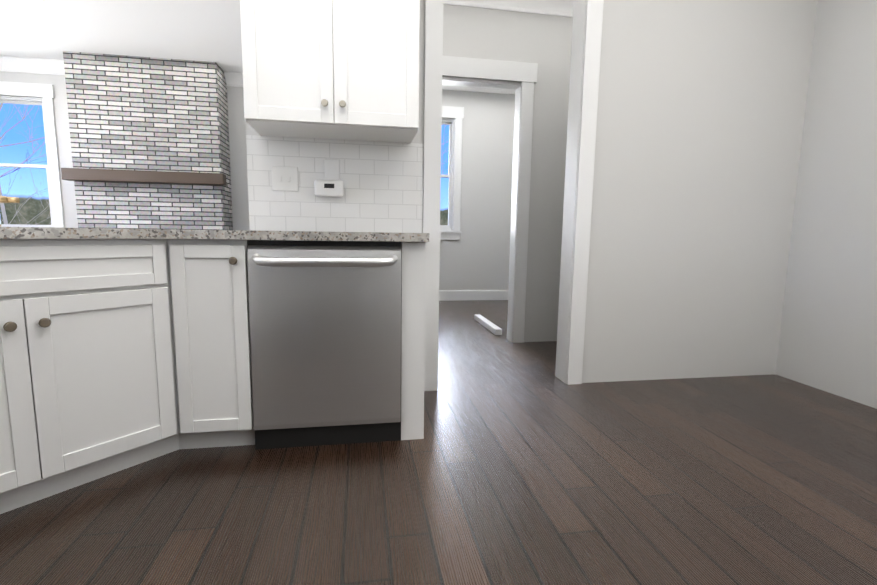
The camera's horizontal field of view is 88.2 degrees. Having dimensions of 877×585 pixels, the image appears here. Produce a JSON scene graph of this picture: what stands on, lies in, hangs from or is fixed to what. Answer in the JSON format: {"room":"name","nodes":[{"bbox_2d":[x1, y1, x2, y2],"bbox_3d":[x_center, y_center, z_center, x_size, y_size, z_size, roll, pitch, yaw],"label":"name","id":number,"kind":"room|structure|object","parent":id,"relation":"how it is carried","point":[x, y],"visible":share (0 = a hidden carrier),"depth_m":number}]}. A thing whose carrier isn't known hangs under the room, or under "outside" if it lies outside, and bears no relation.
{"room":"kitchen","nodes":[
{"label":"kitchen","id":0,"kind":"room"},
{"bbox_2d":[0,71,247,230],"bbox_3d":[-1.852,-1.236,5.693,7.440,2.720,0.160,0,7,-10],"label":"wall","id":1,"kind":"structure","parent":0,"point":[236,134],"depth_m":5.22},
{"bbox_2d":[0,81,64,227],"bbox_3d":[-4.745,-1.455,5.133,0.876,1.736,0.190,0,7,-10],"label":"living room window","id":2,"kind":"structure","parent":1,"relation":"in","point":[12,91],"depth_m":5.09},
{"bbox_2d":[439,290,507,300],"bbox_3d":[0.110,0.040,6.114,3.130,0.140,0.016,0,7,-10],"label":"baseboard","id":3,"kind":"structure","parent":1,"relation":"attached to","point":[451,295],"depth_m":6.16},
{"bbox_2d":[61,51,232,229],"bbox_3d":[-3.209,-1.183,5.125,1.590,2.720,0.500,0,7,-10],"label":"fireplace","id":4,"kind":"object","parent":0,"point":[149,138],"depth_m":4.93},
{"bbox_2d":[0,55,242,86],"bbox_3d":[-3.422,-2.489,5.124,3.850,0.135,0.092,0,7,-10],"label":"crown molding","id":5,"kind":"structure","parent":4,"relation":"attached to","point":[232,79],"depth_m":4.96},
{"bbox_2d":[240,87,259,230],"bbox_3d":[-1.177,-1.004,3.979,0.160,2.720,3.460,0,7,-10],"label":"wall","id":6,"kind":"structure","parent":0,"point":[248,130],"depth_m":5.47},
{"bbox_2d":[443,0,573,16],"bbox_3d":[0.566,-2.205,3.391,3.130,0.135,0.092,0,7,-10],"label":"crown molding","id":7,"kind":"structure","parent":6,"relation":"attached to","point":[548,7],"depth_m":3.43},
{"bbox_2d":[0,0,514,93],"bbox_3d":[-1.500,-2.167,2.018,8.070,0.080,7.300,0,7,-10],"label":"ceiling","id":8,"kind":"structure","parent":0,"point":[202,30],"depth_m":4.18},
{"bbox_2d":[0,300,876,584],"bbox_3d":[-1.541,0.595,2.376,8.070,0.050,7.300,0,7,-10],"label":"floor","id":9,"kind":"structure","parent":0,"point":[520,464],"depth_m":1.54},
{"bbox_2d":[0,292,51,513],"bbox_3d":[-1.373,0.373,1.272,0.346,0.678,0.336,0,7,-10],"label":"base cabinet","id":10,"kind":"object","parent":9,"relation":"on","point":[23,454],"depth_m":1.39},
{"bbox_2d":[24,284,175,494],"bbox_3d":[-1.165,0.338,1.566,0.337,0.678,0.346,0,7,-10],"label":"base cabinet","id":11,"kind":"object","parent":9,"relation":"on","point":[121,349],"depth_m":1.57},
{"bbox_2d":[140,256,255,449],"bbox_3d":[-0.959,0.187,2.054,0.326,0.859,0.683,0,7,-10],"label":"base cabinet","id":12,"kind":"object","parent":9,"relation":"on","point":[210,297],"depth_m":1.77},
{"bbox_2d":[248,256,407,449],"bbox_3d":[-0.531,0.181,2.148,0.656,0.859,0.644,0,7,-10],"label":"dishwasher","id":13,"kind":"object","parent":9,"relation":"on","point":[328,331],"depth_m":1.84},
{"bbox_2d":[0,224,428,255],"bbox_3d":[-1.116,-0.188,1.444,2.260,0.035,1.785,0,7,-10],"label":"countertop","id":14,"kind":"structure","parent":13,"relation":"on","point":[121,242],"depth_m":1.71},
{"bbox_2d":[474,314,501,334],"bbox_3d":[0.475,0.307,4.420,0.065,0.055,0.760,0,7,-10],"label":"floor vent","id":15,"kind":"object","parent":9,"relation":"in","point":[490,326],"visible":1,"depth_m":4.30},
{"bbox_2d":[440,106,463,239],"bbox_3d":[-0.232,-1.548,5.909,1.086,1.696,0.190,0,7,-10],"label":"room window","id":16,"kind":"structure","parent":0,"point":[451,230],"depth_m":5.93},
{"bbox_2d":[411,0,819,382],"bbox_3d":[0.708,-0.802,2.635,3.090,2.720,0.140,0,7,-10],"label":"wall","id":17,"kind":"structure","parent":0,"point":[734,216],"depth_m":2.78},
{"bbox_2d":[240,0,419,142],"bbox_3d":[-0.479,-1.349,2.074,0.880,1.174,0.407,0,7,-10],"label":"upper cabinet","id":18,"kind":"object","parent":17,"relation":"attached to","point":[336,69],"visible":1,"depth_m":1.99},
{"bbox_2d":[246,135,423,232],"bbox_3d":[-0.529,-0.559,2.391,0.897,0.475,0.038,0,7,-10],"label":"tile backsplash","id":19,"kind":"structure","parent":17,"relation":"attached to","point":[382,187],"depth_m":2.37},
{"bbox_2d":[271,166,298,190],"bbox_3d":[-0.786,-0.582,2.315,0.130,0.122,0.016,0,7,-10],"label":"switch plate","id":20,"kind":"object","parent":19,"relation":"attached to","point":[284,178],"visible":1,"depth_m":2.32},
{"bbox_2d":[324,159,339,179],"bbox_3d":[-0.553,-0.632,2.353,0.077,0.118,0.008,0,7,-10],"label":"electrical outlet plate","id":21,"kind":"object","parent":19,"relation":"attached to","point":[332,169],"visible":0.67,"depth_m":2.35},
{"bbox_2d":[314,180,342,196],"bbox_3d":[-0.566,-0.538,2.340,0.145,0.085,0.038,0,7,-10],"label":"thermostat","id":22,"kind":"object","parent":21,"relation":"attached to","point":[328,188],"visible":0.94,"depth_m":2.32},
{"bbox_2d":[442,56,537,342],"bbox_3d":[-0.150,-0.682,3.576,1.804,2.215,0.168,0,7,-10],"label":"door frame","id":23,"kind":"structure","parent":17,"relation":"attached to","point":[500,71],"depth_m":3.59},
{"bbox_2d":[423,0,603,390],"bbox_3d":[0.391,-0.735,2.589,1.022,2.590,0.188,0,7,-10],"label":"trim","id":24,"kind":"structure","parent":17,"relation":"attached to","point":[583,95],"depth_m":2.56},
{"bbox_2d":[776,0,876,408],"bbox_3d":[2.336,-0.808,2.872,0.160,2.720,6.870,0,7,-10],"label":"wall","id":25,"kind":"structure","parent":0,"point":[828,329],"depth_m":2.61},
{"label":"outside","id":26,"kind":"structure","parent":0,"visible":0},
{"bbox_2d":[0,103,448,224],"bbox_3d":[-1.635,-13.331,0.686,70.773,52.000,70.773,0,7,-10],"label":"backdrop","id":27,"kind":"structure","parent":26,"point":[23,187],"depth_m":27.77},
{"bbox_3d":[-6.852,-0.916,17.321,38.000,0.150,23.700,0,7,-10],"label":"ground","id":28,"kind":"structure","parent":0,"visible":0},
{"bbox_2d":[0,103,448,224],"bbox_3d":[-15.223,-5.304,9.535,43.167,28.394,47.045,0,7,-10],"label":"trees","id":29,"kind":"object","parent":28,"relation":"on","point":[4,216],"depth_m":17.28}
]}

